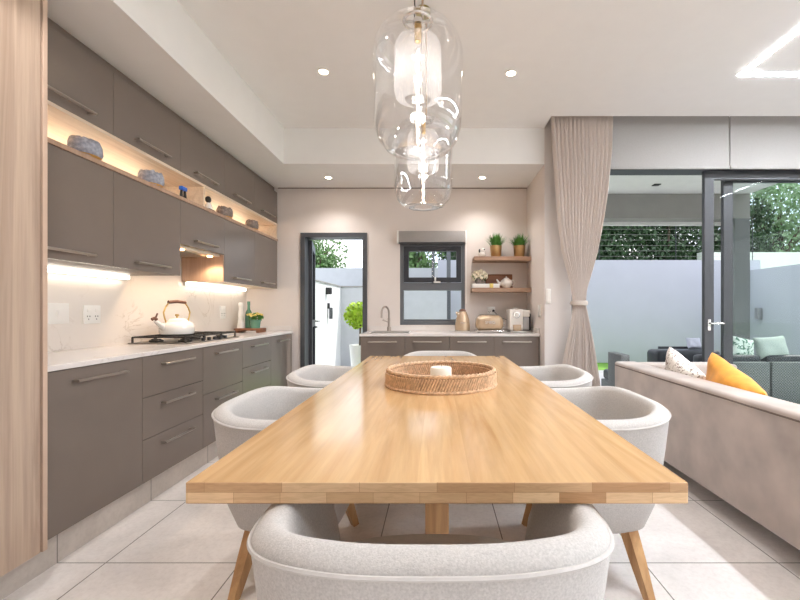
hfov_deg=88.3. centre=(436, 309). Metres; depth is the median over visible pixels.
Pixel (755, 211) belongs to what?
tree
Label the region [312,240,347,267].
tree
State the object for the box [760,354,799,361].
cushion
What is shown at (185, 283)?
light
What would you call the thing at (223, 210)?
stone bowl
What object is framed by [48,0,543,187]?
ceiling
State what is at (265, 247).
upper cabinet
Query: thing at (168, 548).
floor
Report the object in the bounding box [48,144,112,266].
upper cabinet
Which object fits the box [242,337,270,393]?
base cabinet
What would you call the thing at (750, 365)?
outdoor sofa
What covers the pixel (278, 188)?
trim
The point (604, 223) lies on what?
patio beam edge
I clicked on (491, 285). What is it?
book
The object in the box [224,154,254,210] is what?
upper cabinet
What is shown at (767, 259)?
wall
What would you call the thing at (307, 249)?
door
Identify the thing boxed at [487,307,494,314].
wall socket
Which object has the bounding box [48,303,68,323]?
wall socket
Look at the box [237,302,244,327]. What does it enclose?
pepper mill
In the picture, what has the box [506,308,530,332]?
coffee machine
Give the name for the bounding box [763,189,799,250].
tree
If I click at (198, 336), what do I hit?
gas hob
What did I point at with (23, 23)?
tall cabinet
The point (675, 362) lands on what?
cushion
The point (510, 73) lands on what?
recessed light
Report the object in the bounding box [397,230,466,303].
roller blind
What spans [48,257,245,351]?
wall
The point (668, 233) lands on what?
tree
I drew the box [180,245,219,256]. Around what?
extractor hood
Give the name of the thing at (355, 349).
pot
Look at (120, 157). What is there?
open shelf
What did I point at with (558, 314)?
wall
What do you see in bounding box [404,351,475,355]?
tub chair
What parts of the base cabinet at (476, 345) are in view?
handle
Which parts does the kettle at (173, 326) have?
spout, handle arm, lid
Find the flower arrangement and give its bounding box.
[471,269,487,283]
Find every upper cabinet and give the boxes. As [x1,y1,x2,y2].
[48,25,112,134]
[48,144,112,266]
[58,171,179,275]
[113,73,179,170]
[180,122,223,194]
[180,200,223,254]
[182,219,254,285]
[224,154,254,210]
[228,232,276,288]
[255,177,276,222]
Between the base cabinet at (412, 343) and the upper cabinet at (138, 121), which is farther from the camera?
the base cabinet at (412, 343)
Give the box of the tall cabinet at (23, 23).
[0,0,47,576]
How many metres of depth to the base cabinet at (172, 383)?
2.54 m
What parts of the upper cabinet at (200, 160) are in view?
handle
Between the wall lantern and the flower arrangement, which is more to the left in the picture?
the wall lantern
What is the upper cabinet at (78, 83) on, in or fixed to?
attached to the wall
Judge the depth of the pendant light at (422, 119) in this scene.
2.38 m
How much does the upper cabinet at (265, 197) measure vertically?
0.358 m
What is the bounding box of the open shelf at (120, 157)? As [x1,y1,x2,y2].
[48,100,277,240]
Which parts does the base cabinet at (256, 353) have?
drawer, drawer, handle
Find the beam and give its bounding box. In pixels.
[604,194,749,221]
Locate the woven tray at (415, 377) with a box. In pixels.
[384,360,496,394]
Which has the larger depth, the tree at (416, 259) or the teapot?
the tree at (416, 259)
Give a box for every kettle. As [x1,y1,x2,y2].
[151,300,194,334]
[455,309,469,331]
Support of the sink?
in the countertop at (415, 330)
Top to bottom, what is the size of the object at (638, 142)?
0.533 m
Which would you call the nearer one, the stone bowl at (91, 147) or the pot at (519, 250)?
the stone bowl at (91, 147)
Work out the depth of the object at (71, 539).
2.05 m
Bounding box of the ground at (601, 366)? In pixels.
[597,363,607,369]
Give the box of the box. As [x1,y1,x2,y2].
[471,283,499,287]
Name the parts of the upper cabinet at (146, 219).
door, handle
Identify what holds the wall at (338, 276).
on the ground at (601, 366)
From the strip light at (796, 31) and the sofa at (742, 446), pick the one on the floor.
the sofa at (742, 446)
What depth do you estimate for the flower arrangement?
4.53 m
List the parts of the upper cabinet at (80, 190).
handle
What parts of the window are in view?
sash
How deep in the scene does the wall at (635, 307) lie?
9.00 m
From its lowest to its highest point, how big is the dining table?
0.750 m
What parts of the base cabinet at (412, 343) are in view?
handle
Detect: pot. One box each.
[349,344,360,365]
[490,245,501,255]
[513,245,524,255]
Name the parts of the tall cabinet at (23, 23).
panel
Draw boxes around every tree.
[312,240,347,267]
[409,252,445,267]
[435,252,455,263]
[596,226,666,259]
[620,226,720,259]
[674,197,783,259]
[750,183,799,251]
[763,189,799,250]
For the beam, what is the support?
on the pillar
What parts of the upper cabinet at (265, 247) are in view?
door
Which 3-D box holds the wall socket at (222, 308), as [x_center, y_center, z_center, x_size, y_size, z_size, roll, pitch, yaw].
[-2.178,0.023,4.170,0.013,0.130,0.100,0,0,0]
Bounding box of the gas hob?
[127,331,238,343]
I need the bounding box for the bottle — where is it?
[245,301,251,327]
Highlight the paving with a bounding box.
[598,370,603,384]
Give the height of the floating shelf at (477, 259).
0.045 m
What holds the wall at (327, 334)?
on the paving
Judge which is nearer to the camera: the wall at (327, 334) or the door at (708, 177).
the door at (708, 177)
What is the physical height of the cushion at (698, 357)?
0.238 m
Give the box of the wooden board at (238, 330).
[234,328,265,332]
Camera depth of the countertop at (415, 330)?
4.34 m
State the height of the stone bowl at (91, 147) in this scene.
0.109 m
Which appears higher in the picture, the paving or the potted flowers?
the potted flowers
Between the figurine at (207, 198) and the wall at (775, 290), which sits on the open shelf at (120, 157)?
the figurine at (207, 198)
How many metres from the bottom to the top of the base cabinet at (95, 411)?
0.714 m
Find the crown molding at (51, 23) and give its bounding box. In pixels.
[48,18,273,189]
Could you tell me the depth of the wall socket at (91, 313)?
2.58 m
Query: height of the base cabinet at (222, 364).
0.714 m
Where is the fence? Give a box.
[441,221,754,259]
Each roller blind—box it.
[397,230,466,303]
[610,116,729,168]
[729,116,799,168]
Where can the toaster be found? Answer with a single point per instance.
(483, 323)
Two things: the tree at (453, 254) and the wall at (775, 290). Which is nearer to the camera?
the wall at (775, 290)
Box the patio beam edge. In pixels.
[603,222,720,225]
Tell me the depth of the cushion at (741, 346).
4.47 m
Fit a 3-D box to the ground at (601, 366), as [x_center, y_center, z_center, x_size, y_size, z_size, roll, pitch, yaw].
[0.000,1.234,5.000,60.000,0.189,70.000,0,0,0]
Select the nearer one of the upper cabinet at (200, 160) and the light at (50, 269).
the light at (50, 269)
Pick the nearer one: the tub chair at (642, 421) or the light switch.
the tub chair at (642, 421)
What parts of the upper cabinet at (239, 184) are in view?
handle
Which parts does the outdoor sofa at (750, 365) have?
backrest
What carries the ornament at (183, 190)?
on the open shelf at (120, 157)
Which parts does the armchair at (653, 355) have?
backrest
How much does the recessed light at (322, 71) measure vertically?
0.006 m
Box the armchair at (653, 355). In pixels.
[647,346,719,361]
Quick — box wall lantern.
[327,303,332,318]
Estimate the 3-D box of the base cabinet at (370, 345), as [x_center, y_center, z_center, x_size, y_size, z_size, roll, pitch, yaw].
[-0.542,0.621,4.376,0.443,0.714,0.629,0,0,0]
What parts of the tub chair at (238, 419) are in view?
leg, seat, leg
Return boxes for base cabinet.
[48,358,141,539]
[139,348,202,483]
[202,341,241,447]
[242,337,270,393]
[271,333,291,386]
[361,336,404,361]
[405,336,448,354]
[449,336,493,355]
[494,336,538,365]
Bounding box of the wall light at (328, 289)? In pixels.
[326,287,331,293]
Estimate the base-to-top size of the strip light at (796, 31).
0.003 m
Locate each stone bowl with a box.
[67,135,103,159]
[137,169,164,187]
[216,206,232,218]
[245,219,258,229]
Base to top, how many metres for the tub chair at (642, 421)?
0.738 m
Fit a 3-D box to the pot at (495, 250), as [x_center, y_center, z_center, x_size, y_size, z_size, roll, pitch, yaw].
[0.655,-0.648,4.560,0.132,0.128,0.132,0,0,0]
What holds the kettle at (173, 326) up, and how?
on the gas hob
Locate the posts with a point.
(433, 253)
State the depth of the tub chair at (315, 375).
2.89 m
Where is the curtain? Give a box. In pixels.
[551,116,612,386]
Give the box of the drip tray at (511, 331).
[506,330,530,332]
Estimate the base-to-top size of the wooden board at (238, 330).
0.045 m
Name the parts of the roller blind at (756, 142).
rail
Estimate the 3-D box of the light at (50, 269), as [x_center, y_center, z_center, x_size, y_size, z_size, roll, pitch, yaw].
[-2.159,-0.228,2.290,0.047,0.032,1.140,0,0,0]
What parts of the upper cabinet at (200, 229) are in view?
handle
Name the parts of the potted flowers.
pot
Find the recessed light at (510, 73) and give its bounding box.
[505,70,516,76]
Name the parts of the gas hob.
burner, hob plate, burner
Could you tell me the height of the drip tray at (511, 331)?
0.019 m
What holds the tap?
on the countertop at (415, 330)
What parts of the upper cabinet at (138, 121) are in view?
handle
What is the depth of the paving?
7.23 m
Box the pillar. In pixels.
[733,218,749,339]
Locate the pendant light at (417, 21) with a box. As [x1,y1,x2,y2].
[372,0,462,160]
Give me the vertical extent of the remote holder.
0.140 m
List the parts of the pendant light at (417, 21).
rod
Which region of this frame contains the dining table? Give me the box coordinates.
[186,356,687,533]
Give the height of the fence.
0.880 m
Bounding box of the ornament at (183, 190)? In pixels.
[179,186,186,198]
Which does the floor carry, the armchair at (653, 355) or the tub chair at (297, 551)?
the tub chair at (297, 551)
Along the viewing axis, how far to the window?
4.70 m
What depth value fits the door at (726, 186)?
4.04 m
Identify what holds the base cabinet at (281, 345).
on the floor
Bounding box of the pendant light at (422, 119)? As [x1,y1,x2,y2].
[393,5,453,210]
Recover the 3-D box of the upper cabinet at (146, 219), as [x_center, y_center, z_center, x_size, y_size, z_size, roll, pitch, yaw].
[-1.984,-0.513,2.612,0.400,0.538,0.602,0,0,0]
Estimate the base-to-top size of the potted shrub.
1.276 m
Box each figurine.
[205,196,214,210]
[478,248,485,255]
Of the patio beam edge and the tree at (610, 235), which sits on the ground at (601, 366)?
the tree at (610, 235)
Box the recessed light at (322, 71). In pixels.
[317,68,329,75]
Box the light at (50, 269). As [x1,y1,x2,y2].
[48,266,129,279]
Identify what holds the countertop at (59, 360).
on the base cabinet at (95, 411)
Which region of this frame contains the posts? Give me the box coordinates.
[432,252,450,318]
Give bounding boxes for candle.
[430,366,451,375]
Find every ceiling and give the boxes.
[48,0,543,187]
[177,0,799,127]
[608,175,776,193]
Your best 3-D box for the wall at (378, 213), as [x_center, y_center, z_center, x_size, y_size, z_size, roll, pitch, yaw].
[-0.485,-0.397,4.800,3.430,3.050,0.200,0,0,0]
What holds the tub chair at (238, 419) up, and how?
on the floor
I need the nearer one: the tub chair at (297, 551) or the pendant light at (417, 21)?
the tub chair at (297, 551)
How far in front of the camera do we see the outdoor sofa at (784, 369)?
4.33 m
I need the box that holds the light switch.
[538,305,540,316]
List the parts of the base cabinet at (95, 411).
handle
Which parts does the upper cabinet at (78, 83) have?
handle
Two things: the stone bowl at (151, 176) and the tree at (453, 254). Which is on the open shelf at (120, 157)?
the stone bowl at (151, 176)
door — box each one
[300,233,366,367]
[610,169,799,361]
[721,181,799,363]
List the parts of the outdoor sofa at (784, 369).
backrest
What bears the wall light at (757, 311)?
attached to the wall at (775, 290)
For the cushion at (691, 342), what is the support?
on the armchair at (653, 355)
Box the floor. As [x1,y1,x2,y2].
[2,456,799,599]
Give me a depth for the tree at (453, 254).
11.84 m
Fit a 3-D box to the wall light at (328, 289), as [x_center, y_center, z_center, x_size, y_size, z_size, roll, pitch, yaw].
[-1.885,-0.332,7.150,0.090,0.120,0.100,0,0,0]
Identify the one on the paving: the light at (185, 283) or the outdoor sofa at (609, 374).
the outdoor sofa at (609, 374)
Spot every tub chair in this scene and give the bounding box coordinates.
[211,386,358,599]
[247,504,614,599]
[286,364,354,387]
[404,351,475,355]
[519,364,593,387]
[522,386,670,599]
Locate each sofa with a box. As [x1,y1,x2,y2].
[601,352,629,386]
[615,361,799,549]
[693,354,769,396]
[760,354,799,403]
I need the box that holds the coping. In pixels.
[315,279,362,286]
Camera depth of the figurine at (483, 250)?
4.53 m
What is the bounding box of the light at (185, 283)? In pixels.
[184,282,245,290]
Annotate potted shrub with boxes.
[343,301,362,365]
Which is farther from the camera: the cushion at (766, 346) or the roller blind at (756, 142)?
the cushion at (766, 346)
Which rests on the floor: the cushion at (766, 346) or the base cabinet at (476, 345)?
the base cabinet at (476, 345)
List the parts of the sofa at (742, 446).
arm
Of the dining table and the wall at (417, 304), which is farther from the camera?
the wall at (417, 304)
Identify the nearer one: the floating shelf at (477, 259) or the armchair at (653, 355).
the floating shelf at (477, 259)
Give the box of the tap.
[381,306,390,330]
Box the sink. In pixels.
[370,331,410,332]
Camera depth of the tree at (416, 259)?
11.25 m
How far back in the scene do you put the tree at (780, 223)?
12.44 m
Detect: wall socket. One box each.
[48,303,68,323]
[83,305,100,323]
[220,306,225,318]
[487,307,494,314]
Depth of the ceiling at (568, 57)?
2.81 m
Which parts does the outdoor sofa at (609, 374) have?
seat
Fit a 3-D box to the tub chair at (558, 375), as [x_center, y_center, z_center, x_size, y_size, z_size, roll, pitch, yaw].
[0.703,0.765,2.790,0.612,0.738,0.753,0,0,0]
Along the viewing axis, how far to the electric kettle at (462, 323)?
4.36 m
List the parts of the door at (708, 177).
handle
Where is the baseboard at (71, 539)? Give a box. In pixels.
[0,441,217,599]
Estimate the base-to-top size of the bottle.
0.285 m
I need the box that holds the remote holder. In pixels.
[546,289,550,303]
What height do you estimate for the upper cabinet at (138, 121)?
0.358 m
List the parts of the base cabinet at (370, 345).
handle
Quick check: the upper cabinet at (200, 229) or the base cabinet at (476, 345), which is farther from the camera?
the base cabinet at (476, 345)
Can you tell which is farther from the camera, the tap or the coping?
the coping
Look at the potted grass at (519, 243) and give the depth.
4.51 m
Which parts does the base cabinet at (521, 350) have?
handle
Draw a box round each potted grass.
[488,232,504,255]
[508,234,528,255]
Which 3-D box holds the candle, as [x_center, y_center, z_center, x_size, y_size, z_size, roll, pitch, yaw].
[0.020,0.325,2.090,0.108,0.084,0.108,0,0,0]
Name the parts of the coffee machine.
water tank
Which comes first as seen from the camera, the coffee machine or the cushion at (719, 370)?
the cushion at (719, 370)
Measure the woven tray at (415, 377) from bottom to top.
0.089 m
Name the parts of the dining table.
leg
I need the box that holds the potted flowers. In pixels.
[246,312,263,327]
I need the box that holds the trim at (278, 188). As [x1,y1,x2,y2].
[278,188,526,188]
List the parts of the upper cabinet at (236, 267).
panel, door, handle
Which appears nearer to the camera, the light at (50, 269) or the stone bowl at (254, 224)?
the light at (50, 269)
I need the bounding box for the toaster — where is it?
[474,315,504,331]
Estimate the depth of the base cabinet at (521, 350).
4.10 m
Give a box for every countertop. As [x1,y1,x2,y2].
[48,326,292,371]
[359,326,539,335]
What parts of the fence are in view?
post, post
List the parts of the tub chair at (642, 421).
leg, leg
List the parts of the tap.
spout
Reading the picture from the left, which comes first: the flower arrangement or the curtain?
the flower arrangement
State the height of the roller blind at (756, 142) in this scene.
0.533 m
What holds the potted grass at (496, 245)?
on the floating shelf at (477, 259)
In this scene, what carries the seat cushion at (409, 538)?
on the tub chair at (297, 551)
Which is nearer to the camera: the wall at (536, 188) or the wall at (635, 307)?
the wall at (536, 188)
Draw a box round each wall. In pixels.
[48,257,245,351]
[246,188,526,371]
[315,268,437,285]
[315,281,339,365]
[340,287,446,365]
[438,260,759,362]
[527,128,544,365]
[545,118,729,365]
[697,252,799,268]
[750,264,799,354]
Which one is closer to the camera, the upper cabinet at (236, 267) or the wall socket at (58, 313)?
the wall socket at (58, 313)
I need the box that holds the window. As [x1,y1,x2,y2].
[400,244,464,324]
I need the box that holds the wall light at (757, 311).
[754,308,761,318]
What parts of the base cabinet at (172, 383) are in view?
drawer, drawer, drawer, handle, handle, handle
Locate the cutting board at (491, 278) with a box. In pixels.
[485,274,512,287]
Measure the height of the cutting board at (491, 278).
0.163 m
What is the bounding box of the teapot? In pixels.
[496,276,514,287]
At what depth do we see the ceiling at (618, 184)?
5.61 m
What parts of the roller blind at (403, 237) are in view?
rail, pull chain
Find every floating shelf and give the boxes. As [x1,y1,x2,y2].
[471,288,530,292]
[472,256,530,262]
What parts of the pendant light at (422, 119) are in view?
bulb, lamp shade, rod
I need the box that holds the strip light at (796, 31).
[737,27,799,75]
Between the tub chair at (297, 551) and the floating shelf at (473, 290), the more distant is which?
the floating shelf at (473, 290)
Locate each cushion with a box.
[354,534,508,543]
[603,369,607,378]
[665,347,705,379]
[686,338,701,348]
[693,354,759,361]
[705,353,767,395]
[733,336,753,354]
[753,336,788,358]
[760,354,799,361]
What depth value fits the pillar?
6.00 m
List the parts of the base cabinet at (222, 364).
drawer, drawer, handle, handle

